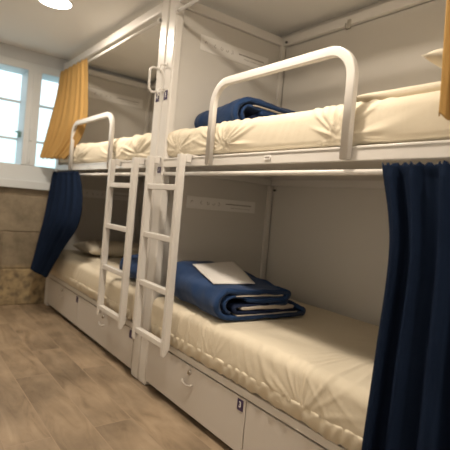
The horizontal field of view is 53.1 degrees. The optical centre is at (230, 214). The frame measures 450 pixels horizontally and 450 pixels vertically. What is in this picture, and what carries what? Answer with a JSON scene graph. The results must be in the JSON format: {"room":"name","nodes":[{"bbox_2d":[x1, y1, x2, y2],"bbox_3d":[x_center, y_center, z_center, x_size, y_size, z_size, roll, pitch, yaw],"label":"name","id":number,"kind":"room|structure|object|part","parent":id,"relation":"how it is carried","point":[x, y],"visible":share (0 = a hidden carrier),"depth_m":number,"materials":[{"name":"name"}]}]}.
{"room":"dormitory","nodes":[
{"label":"dormitory","id":0,"kind":"room"},
{"bbox_2d":[0,42,150,304],"bbox_3d":[-2.215,-0.366,4.320,2.820,2.420,0.350,4,1,-38],"label":"wall","id":1,"kind":"structure","parent":0,"point":[22,211],"depth_m":4.31,"materials":[{"name":"stone"}]},
{"bbox_2d":[0,178,49,190],"bbox_3d":[-2.028,-0.291,4.218,1.100,0.077,0.052,4,1,-38],"label":"trim","id":2,"kind":"structure","parent":1,"relation":"attached to","point":[13,183],"depth_m":4.25,"materials":[{"name":"paint"}]},
{"bbox_2d":[0,55,62,182],"bbox_3d":[-2.054,-0.855,4.309,1.020,1.187,0.296,4,1,-38],"label":"window","id":3,"kind":"structure","parent":1,"relation":"in","point":[24,168],"depth_m":4.29,"materials":[{"name":"paint"}]},
{"bbox_3d":[-1.897,-0.763,4.267,0.036,0.128,0.026,4,1,-38],"label":"handle","id":4,"kind":"part","parent":3,"relation":"part of","materials":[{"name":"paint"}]},
{"bbox_2d":[0,303,232,449],"bbox_3d":[-0.593,1.082,2.070,3.020,0.100,6.080,4,1,-38],"label":"floor","id":5,"kind":"structure","parent":0,"point":[61,389],"depth_m":2.47,"materials":[{"name":"brown wood"}]},
{"bbox_2d":[44,0,170,378],"bbox_3d":[-0.751,-0.202,3.869,1.020,2.370,2.092,4,1,-38],"label":"bunk bed","id":6,"kind":"object","parent":5,"relation":"on","point":[118,107],"visible":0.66,"depth_m":4.22,"materials":[{"name":"white metal"}]},
{"bbox_3d":[-1.692,-0.296,4.402,0.055,2.370,0.096,4,1,-38],"label":"post","id":7,"kind":"part","parent":6,"relation":"part of","materials":[{"name":"white metal"}]},
{"bbox_2d":[30,171,82,277],"bbox_3d":[-1.529,0.085,3.943,0.176,0.957,0.930,4,1,-38],"label":"curtain","id":8,"kind":"object","parent":6,"relation":"hanging from","point":[63,211],"visible":1,"depth_m":3.96,"materials":[{"name":"blue fabric"}]},
{"bbox_2d":[40,59,87,158],"bbox_3d":[-1.481,-0.927,4.056,0.696,0.859,0.140,6,1,44],"label":"curtain","id":9,"kind":"object","parent":6,"relation":"hanging from","point":[71,101],"visible":0.98,"depth_m":4.07,"materials":[{"name":"yellow fabric"}]},
{"bbox_3d":[-1.503,0.760,4.026,0.020,0.244,0.863,4,1,-38],"label":"drawer","id":10,"kind":"part","parent":6,"relation":"part of","materials":[{"name":"laminate"}]},
{"bbox_3d":[-1.176,0.648,3.617,0.030,0.035,1.900,4,1,-38],"label":"bed rail","id":11,"kind":"part","parent":6,"relation":"part of","materials":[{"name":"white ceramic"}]},
{"bbox_3d":[-1.141,-0.580,3.640,0.026,0.420,0.917,4,1,-38],"label":"guard rail","id":12,"kind":"part","parent":6,"relation":"part of","materials":[{"name":"white metal"}]},
{"bbox_2d":[50,250,135,320],"bbox_3d":[-0.853,0.540,3.894,0.916,0.227,1.947,4,1,-38],"label":"mattress","id":13,"kind":"object","parent":6,"relation":"on","point":[80,269],"visible":0.41,"depth_m":3.59,"materials":[{"name":"beige fabric"}]},
{"bbox_2d":[73,241,138,256],"bbox_3d":[-1.122,0.330,4.375,0.700,0.131,0.420,4,1,-40],"label":"pillow","id":14,"kind":"object","parent":13,"relation":"on","point":[116,248],"visible":0.7,"depth_m":4.20,"materials":[{"name":"beige fabric"}]},
{"bbox_2d":[119,254,138,278],"bbox_3d":[-0.462,0.391,3.198,0.532,0.162,0.442,4,1,-38],"label":"duvet","id":15,"kind":"object","parent":13,"relation":"on","point":[134,258],"visible":0.03,"depth_m":3.09,"materials":[{"name":"blue fabric"}]},
{"bbox_3d":[-1.324,-0.416,4.679,0.840,0.074,0.030,4,1,-38],"label":"cross rail","id":16,"kind":"part","parent":6,"relation":"part of","materials":[{"name":"white metal"}]},
{"bbox_3d":[-1.085,-0.386,3.599,0.034,0.054,1.900,4,1,-38],"label":"bed rail","id":17,"kind":"part","parent":6,"relation":"part of","materials":[{"name":"white metal"}]},
{"bbox_2d":[59,133,151,164],"bbox_3d":[-0.738,-0.486,3.858,0.901,0.191,2.005,4,1,-38],"label":"mattress","id":18,"kind":"object","parent":6,"relation":"on","point":[124,148],"visible":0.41,"depth_m":3.30,"materials":[{"name":"beige fabric"}]},
{"bbox_3d":[-1.352,-0.288,4.699,0.855,2.206,0.016,4,1,-38],"label":"panel","id":19,"kind":"part","parent":6,"relation":"part of","materials":[{"name":"laminate"}]},
{"bbox_3d":[-0.928,0.824,3.273,0.020,0.244,1.023,4,1,-38],"label":"drawer","id":20,"kind":"part","parent":6,"relation":"part of","materials":[{"name":"laminate"}]},
{"bbox_3d":[-1.098,-0.320,3.594,0.040,0.040,1.900,4,1,-38],"label":"curtain rod","id":21,"kind":"part","parent":6,"relation":"part of","materials":[{"name":"white metal"}]},
{"bbox_3d":[-0.986,-1.369,3.591,0.046,0.070,1.900,4,1,-38],"label":"rail","id":22,"kind":"part","parent":6,"relation":"part of","materials":[{"name":"white metal"}]},
{"bbox_3d":[-1.246,-1.418,4.678,0.850,0.060,0.040,4,1,-38],"label":"rail","id":23,"kind":"part","parent":6,"relation":"part of","materials":[{"name":"white metal"}]},
{"bbox_2d":[96,157,146,328],"bbox_3d":[-0.731,0.169,3.028,0.114,1.096,0.407,4,1,-38],"label":"ladder","id":24,"kind":"object","parent":6,"relation":"attached to","point":[104,267],"visible":0.9,"depth_m":2.91,"materials":[{"name":"white metal"}]},
{"bbox_3d":[-1.011,-1.283,3.578,0.040,0.040,1.900,4,1,-38],"label":"curtain rod","id":25,"kind":"part","parent":6,"relation":"part of","materials":[{"name":"white metal"}]},
{"bbox_3d":[-0.996,-0.243,4.969,0.043,2.370,0.045,4,1,-38],"label":"post","id":26,"kind":"part","parent":6,"relation":"part of","materials":[{"name":"white metal"}]},
{"bbox_3d":[-0.354,-0.165,4.175,0.014,2.256,2.000,4,1,-38],"label":"panel","id":27,"kind":"part","parent":6,"relation":"part of","materials":[{"name":"metal"}]},
{"bbox_3d":[-0.483,-0.161,2.819,0.055,2.370,0.096,4,1,-38],"label":"post","id":28,"kind":"part","parent":6,"relation":"part of","materials":[{"name":"white metal"}]},
{"bbox_3d":[-0.272,-1.322,4.139,0.036,0.060,2.000,4,1,-38],"label":"rail","id":29,"kind":"part","parent":6,"relation":"part of","materials":[{"name":"white metal"}]},
{"bbox_3d":[-0.486,-0.841,2.797,0.057,0.170,0.019,4,1,-38],"label":"grab handle","id":30,"kind":"part","parent":6,"relation":"part of","materials":[{"name":"white metal"}]},
{"bbox_2d":[138,0,449,449],"bbox_3d":[0.493,-0.063,2.246,1.011,2.370,1.992,4,1,-38],"label":"bunk bed","id":31,"kind":"object","parent":5,"relation":"on","point":[328,240],"visible":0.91,"depth_m":2.72,"materials":[{"name":"white metal"}]},
{"bbox_3d":[-0.420,-0.154,2.736,0.055,2.370,0.096,4,1,-38],"label":"post","id":32,"kind":"part","parent":31,"relation":"part of","materials":[{"name":"white metal"}]},
{"bbox_2d":[131,153,197,357],"bbox_3d":[-0.387,0.208,2.578,0.114,1.096,0.392,4,1,-38],"label":"ladder","id":33,"kind":"object","parent":31,"relation":"attached to","point":[163,343],"visible":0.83,"depth_m":2.46,"materials":[{"name":"white metal"}]},
{"bbox_3d":[0.256,-1.230,1.965,0.046,0.070,1.800,4,1,-38],"label":"rail","id":34,"kind":"part","parent":31,"relation":"part of","materials":[{"name":"white metal"}]},
{"bbox_3d":[-0.232,0.873,2.329,0.018,0.023,0.103,4,1,-38],"label":"handle","id":35,"kind":"part","parent":31,"relation":"part of","materials":[{"name":"metal"}]},
{"bbox_3d":[0.230,-1.144,1.952,0.040,0.040,1.800,4,1,-38],"label":"curtain rod","id":36,"kind":"part","parent":31,"relation":"part of","materials":[{"name":"white metal"}]},
{"bbox_3d":[-0.215,0.904,2.339,0.020,0.244,0.918,4,1,-38],"label":"drawer","id":37,"kind":"part","parent":31,"relation":"part of","materials":[{"name":"laminate"}]},
{"bbox_3d":[-0.082,-0.146,3.035,0.855,2.206,0.016,4,1,-38],"label":"panel","id":38,"kind":"part","parent":31,"relation":"part of","materials":[{"name":"laminate"}]},
{"bbox_3d":[-0.053,-0.274,3.014,0.840,0.074,0.030,4,1,-38],"label":"cross rail","id":39,"kind":"part","parent":31,"relation":"part of","materials":[{"name":"white metal"}]},
{"bbox_3d":[0.025,-1.276,3.013,0.850,0.060,0.040,4,1,-38],"label":"rail","id":40,"kind":"part","parent":31,"relation":"part of","materials":[{"name":"white metal"}]},
{"bbox_3d":[0.042,0.842,1.994,0.002,0.050,0.040,4,1,-38],"label":"number plate","id":41,"kind":"part","parent":31,"relation":"part of","materials":[{"name":"purple"}]},
{"bbox_3d":[0.065,0.787,1.992,0.030,0.035,1.800,4,1,-38],"label":"bed rail","id":42,"kind":"part","parent":31,"relation":"part of","materials":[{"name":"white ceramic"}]},
{"bbox_2d":[151,296,378,449],"bbox_3d":[0.406,0.681,2.247,0.913,0.227,1.777,4,1,-38],"label":"mattress","id":43,"kind":"object","parent":31,"relation":"on","point":[315,367],"visible":0.61,"depth_m":1.93,"materials":[{"name":"beige fabric"}]},
{"bbox_2d":[174,261,305,320],"bbox_3d":[0.024,0.415,2.561,0.598,0.223,0.568,5,1,-32],"label":"duvet","id":44,"kind":"object","parent":43,"relation":"on","point":[261,299],"visible":0.82,"depth_m":2.34,"materials":[{"name":"blue fabric"}]},
{"bbox_2d":[193,261,254,283],"bbox_3d":[-0.034,0.325,2.573,0.322,0.060,0.474,5,1,-24],"label":"folded pillowcase","id":45,"kind":"object","parent":44,"relation":"on","point":[228,272],"visible":1,"depth_m":2.51,"materials":[{"name":"white fabric"}]},
{"bbox_3d":[0.143,-0.181,1.969,0.040,0.040,1.800,4,1,-38],"label":"curtain rod","id":46,"kind":"part","parent":31,"relation":"part of","materials":[{"name":"white metal"}]},
{"bbox_3d":[0.275,-0.101,3.304,0.043,2.370,0.045,4,1,-38],"label":"post","id":47,"kind":"part","parent":31,"relation":"part of","materials":[{"name":"white metal"}]},
{"bbox_3d":[0.164,-0.434,1.932,0.026,0.420,0.892,4,1,-38],"label":"guard rail","id":48,"kind":"part","parent":31,"relation":"part of","materials":[{"name":"white metal"}]},
{"bbox_3d":[0.329,0.965,1.626,0.020,0.244,0.868,4,1,-38],"label":"drawer","id":49,"kind":"part","parent":31,"relation":"part of","materials":[{"name":"laminate"}]},
{"bbox_3d":[0.156,-0.248,1.973,0.034,0.054,1.800,4,1,-38],"label":"bed rail","id":50,"kind":"part","parent":31,"relation":"part of","materials":[{"name":"white metal"}]},
{"bbox_2d":[167,91,449,157],"bbox_3d":[0.488,-0.345,2.261,0.890,0.182,1.839,4,1,-38],"label":"mattress","id":51,"kind":"object","parent":31,"relation":"on","point":[412,118],"visible":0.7,"depth_m":1.73,"materials":[{"name":"beige fabric"}]},
{"bbox_2d":[194,97,294,127],"bbox_3d":[0.138,-0.569,2.818,0.619,0.199,0.414,4,1,-38],"label":"duvet","id":52,"kind":"object","parent":51,"relation":"on","point":[243,108],"visible":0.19,"depth_m":2.58,"materials":[{"name":"blue fabric"}]},
{"bbox_2d":[356,81,440,101],"bbox_3d":[0.870,-0.411,1.747,0.680,0.084,0.500,4,1,-38],"label":"pillow","id":53,"kind":"object","parent":51,"relation":"on","point":[435,86],"visible":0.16,"depth_m":1.58,"materials":[{"name":"beige fabric"}]},
{"bbox_2d":[421,48,442,67],"bbox_3d":[0.924,-0.476,1.512,0.620,0.089,0.260,4,1,-38],"label":"pillow","id":54,"kind":"object","parent":53,"relation":"on","point":[435,57],"visible":0.52,"depth_m":1.41,"materials":[{"name":"beige fabric"}]},
{"bbox_3d":[0.881,-0.182,2.532,0.031,0.074,1.900,4,1,-38],"label":"bed rail","id":55,"kind":"part","parent":31,"relation":"part of","materials":[{"name":"grey metal"}]},
{"bbox_3d":[0.887,-0.026,2.550,0.014,2.256,1.900,4,1,-38],"label":"panel","id":56,"kind":"part","parent":31,"relation":"part of","materials":[{"name":"laminate"}]},
{"bbox_3d":[0.969,-1.183,2.514,0.036,0.060,1.900,4,1,-38],"label":"rail","id":57,"kind":"part","parent":31,"relation":"part of","materials":[{"name":"white metal"}]},
{"bbox_2d":[361,160,449,449],"bbox_3d":[0.541,0.438,1.262,0.143,1.193,0.446,4,1,-38],"label":"curtain","id":58,"kind":"object","parent":31,"relation":"hanging from","point":[408,408],"visible":1,"depth_m":1.31,"materials":[{"name":"blue fabric"}]},
{"bbox_2d":[439,0,449,119],"bbox_3d":[0.701,-0.689,1.236,0.039,0.848,0.237,4,1,-38],"label":"curtain","id":59,"kind":"object","parent":31,"relation":"hanging from","point":[444,103],"visible":1,"depth_m":1.30,"materials":[{"name":"yellow fabric"}]},
{"bbox_2d":[0,0,381,81],"bbox_3d":[-0.367,-1.427,2.027,3.020,0.100,6.080,4,1,-38],"label":"ceiling","id":60,"kind":"structure","parent":0,"point":[32,25],"depth_m":3.37,"materials":[{"name":"paint"}]},
{"bbox_2d":[38,0,73,9],"bbox_3d":[-1.208,-1.464,3.098,0.242,0.010,0.242,4,1,-38],"label":"recessed light","id":61,"kind":"object","parent":60,"relation":"in","point":[56,4],"visible":1,"depth_m":3.13,"materials":[{"name":"white plastic"}]},
{"bbox_2d":[139,0,434,279],"bbox_3d":[0.674,-0.084,2.938,0.100,2.420,6.080,4,1,-38],"label":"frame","id":62,"kind":"structure","parent":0,"point":[382,1],"depth_m":3.00,"materials":[{"name":"metal"}]}
]}

